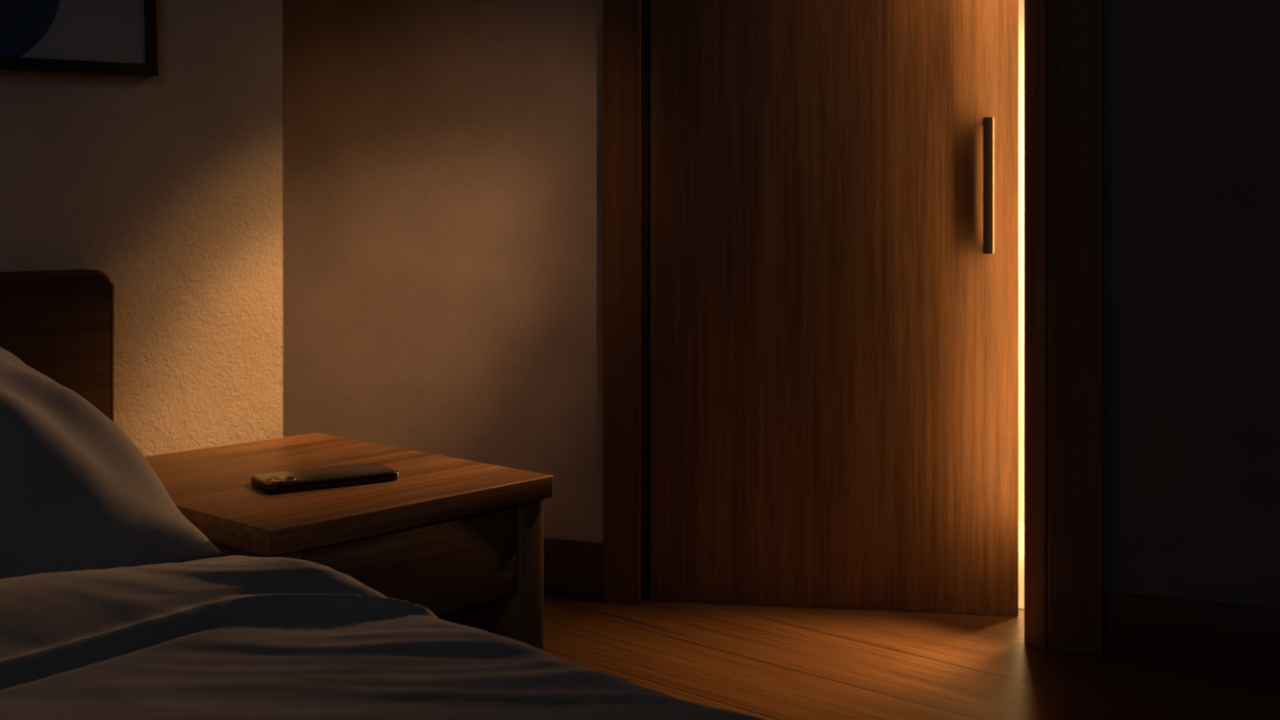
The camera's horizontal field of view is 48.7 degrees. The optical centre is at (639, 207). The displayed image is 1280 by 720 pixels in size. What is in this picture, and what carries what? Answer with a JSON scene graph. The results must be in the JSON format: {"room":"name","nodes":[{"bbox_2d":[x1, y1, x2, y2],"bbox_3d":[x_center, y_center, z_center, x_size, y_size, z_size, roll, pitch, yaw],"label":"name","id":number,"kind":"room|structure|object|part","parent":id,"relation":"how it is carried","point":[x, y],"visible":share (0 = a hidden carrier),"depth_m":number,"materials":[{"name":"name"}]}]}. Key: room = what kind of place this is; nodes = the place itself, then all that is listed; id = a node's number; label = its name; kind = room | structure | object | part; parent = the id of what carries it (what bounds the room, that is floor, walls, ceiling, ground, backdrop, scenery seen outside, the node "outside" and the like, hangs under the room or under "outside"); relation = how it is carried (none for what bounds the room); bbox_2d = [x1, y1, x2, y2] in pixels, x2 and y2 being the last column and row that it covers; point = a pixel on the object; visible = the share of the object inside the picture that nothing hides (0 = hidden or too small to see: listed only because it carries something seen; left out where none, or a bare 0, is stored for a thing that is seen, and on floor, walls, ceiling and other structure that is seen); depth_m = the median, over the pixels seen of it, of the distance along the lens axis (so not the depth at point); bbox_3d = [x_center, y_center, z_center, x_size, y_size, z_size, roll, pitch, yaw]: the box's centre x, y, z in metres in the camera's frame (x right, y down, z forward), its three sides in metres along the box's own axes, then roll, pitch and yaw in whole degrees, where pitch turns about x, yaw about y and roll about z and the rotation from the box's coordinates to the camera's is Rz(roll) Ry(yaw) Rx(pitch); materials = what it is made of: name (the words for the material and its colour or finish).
{"room":"bedroom","nodes":[
{"label":"bedroom","id":0,"kind":"room"},
{"bbox_2d":[0,0,283,456],"bbox_3d":[-1.685,-0.350,0.826,0.120,2.600,3.364,0,0,42],"label":"wall","id":1,"kind":"structure","parent":0,"point":[168,185],"depth_m":1.91,"materials":[{"name":"paint"}]},
{"bbox_2d":[0,0,158,76],"bbox_3d":[-0.803,-0.467,1.695,0.021,0.601,0.460,0,2,42],"label":"framed picture","id":2,"kind":"object","parent":1,"relation":"attached to","point":[116,37],"visible":1,"depth_m":1.79,"materials":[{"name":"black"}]},
{"bbox_2d":[19,0,145,63],"bbox_3d":[-0.805,-0.468,1.697,0.016,0.569,0.429,0,2,42],"label":"print","id":3,"kind":"object","parent":2,"relation":"attached to","point":[51,31],"depth_m":1.79},
{"bbox_2d":[283,0,1279,608],"bbox_3d":[0.719,-0.350,3.148,5.500,2.600,0.063,0,0,21],"label":"wall","id":4,"kind":"structure","parent":0,"point":[442,159],"depth_m":3.47,"materials":[{"name":"paint"}]},
{"bbox_2d":[543,537,602,600],"bbox_3d":[-0.925,0.882,3.748,1.799,0.136,0.014,0,0,21],"label":"baseboard","id":5,"kind":"structure","parent":4,"relation":"attached to","point":[571,568],"depth_m":3.45,"materials":[{"name":"brown wood"}]},
{"bbox_2d":[602,0,640,605],"bbox_3d":[-0.037,-0.150,3.413,0.098,2.200,0.045,0,0,21],"label":"trim","id":6,"kind":"structure","parent":4,"relation":"attached to","point":[621,19],"depth_m":3.39,"materials":[{"name":"brown wood"}]},
{"bbox_2d":[640,0,649,600],"bbox_3d":[0.018,-0.100,3.467,0.041,2.100,0.095,0,0,21],"label":"trim","id":7,"kind":"structure","parent":4,"relation":"attached to","point":[645,4],"depth_m":3.42,"materials":[{"name":"brown wood"}]},
{"bbox_2d":[649,0,1018,615],"bbox_3d":[0.451,-0.096,3.341,0.865,2.088,0.096,0,0,9],"label":"door","id":8,"kind":"structure","parent":4,"relation":"in","point":[834,184],"depth_m":3.35,"materials":[{"name":"brown wood"}]},
{"bbox_2d":[1024,0,1046,648],"bbox_3d":[0.861,-0.100,3.075,0.050,2.100,0.054,0,0,21],"label":"trim","id":9,"kind":"structure","parent":4,"relation":"attached to","point":[1035,11],"depth_m":3.06,"materials":[{"name":"brown wood"}]},
{"bbox_2d":[1046,0,1047,648],"bbox_3d":[0.887,-0.100,3.068,0.004,2.100,0.048,0,0,21],"label":"trim","id":10,"kind":"structure","parent":4,"relation":"attached to","point":[1046,0],"depth_m":3.05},
{"bbox_2d":[1047,0,1104,656],"bbox_3d":[0.932,-0.150,3.020,0.115,2.200,0.026,0,0,21],"label":"trim","id":11,"kind":"structure","parent":4,"relation":"attached to","point":[1075,28],"depth_m":3.01,"materials":[{"name":"brown wood"}]},
{"bbox_2d":[1104,592,1279,674],"bbox_3d":[2.129,0.884,2.561,2.447,0.132,0.014,0,0,21],"label":"baseboard","id":12,"kind":"structure","parent":4,"relation":"attached to","point":[1164,629],"depth_m":2.93,"materials":[{"name":"brown wood"}]},
{"bbox_2d":[543,521,1279,719],"bbox_3d":[0.829,0.979,1.812,8.000,0.062,8.200,0,0,42],"label":"floor","id":13,"kind":"structure","parent":0,"point":[766,662],"depth_m":2.92,"materials":[{"name":"brown wood"}]},
{"bbox_2d":[0,269,114,422],"bbox_3d":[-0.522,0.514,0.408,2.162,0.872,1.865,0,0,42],"label":"headboard","id":14,"kind":"object","parent":13,"relation":"on","point":[60,324],"visible":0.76,"depth_m":1.75,"materials":[{"name":"brown wood"}]},
{"bbox_2d":[0,346,222,579],"bbox_3d":[-0.811,0.230,1.289,0.452,0.277,0.692,0,0,42],"label":"pillow","id":15,"kind":"object","parent":14,"relation":"on","point":[77,493],"visible":0.85,"depth_m":1.32,"materials":[{"name":"fabric"}]},
{"bbox_2d":[0,555,764,719],"bbox_3d":[-0.271,0.484,0.197,1.767,0.364,1.651,0,0,42],"label":"duvet","id":16,"kind":"object","parent":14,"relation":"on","point":[235,637],"visible":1,"depth_m":1.05,"materials":[{"name":"fabric"}]},
{"bbox_2d":[144,432,552,650],"bbox_3d":[-0.415,0.635,1.708,0.482,0.630,0.395,0,0,42],"label":"nightstand","id":17,"kind":"object","parent":13,"relation":"on","point":[461,540],"visible":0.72,"depth_m":1.60,"materials":[{"name":"brown wood"}]},
{"bbox_3d":[-0.530,0.619,1.578,0.392,0.543,0.014,0,0,42],"label":"panel","id":18,"kind":"part","parent":17,"relation":"part of","materials":[{"name":"brown wood"}]},
{"bbox_3d":[-0.369,0.648,1.437,0.037,0.603,0.037,0,0,42],"label":"leg","id":19,"kind":"part","parent":17,"relation":"part of","materials":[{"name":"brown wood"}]},
{"bbox_2d":[250,462,399,493],"bbox_3d":[-0.367,0.313,1.649,0.159,0.013,0.079,0,0,-33],"label":"smartphone","id":20,"kind":"object","parent":17,"relation":"on","point":[300,480],"visible":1,"depth_m":1.63,"materials":[{"name":"black glass"}]},
{"bbox_3d":[-0.406,0.309,1.605,0.034,0.001,0.034,0,0,-33],"label":"plate","id":21,"kind":"part","parent":20,"relation":"part of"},
{"bbox_3d":[-0.367,0.309,1.649,0.154,0.001,0.073,0,0,-33],"label":"glass","id":22,"kind":"part","parent":20,"relation":"part of","materials":[{"name":"black glass"}]},
{"bbox_3d":[-0.251,0.403,1.560,0.018,0.102,0.296,0,0,42],"label":"drawer","id":23,"kind":"part","parent":17,"relation":"part of","materials":[{"name":"brown wood"}]},
{"bbox_3d":[-0.298,0.619,1.836,0.392,0.543,0.014,0,0,42],"label":"panel","id":24,"kind":"part","parent":17,"relation":"part of","materials":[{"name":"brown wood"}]},
{"bbox_3d":[-0.141,0.648,1.689,0.037,0.603,0.037,0,0,42],"label":"leg","id":25,"kind":"part","parent":17,"relation":"part of","materials":[{"name":"brown wood"}]},
{"bbox_2d":[1018,0,1024,521],"bbox_3d":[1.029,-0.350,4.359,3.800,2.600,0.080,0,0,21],"label":"door gap","id":26,"kind":"structure","parent":0,"point":[1021,2],"depth_m":4.27,"materials":[{"name":"paint"}]}
]}

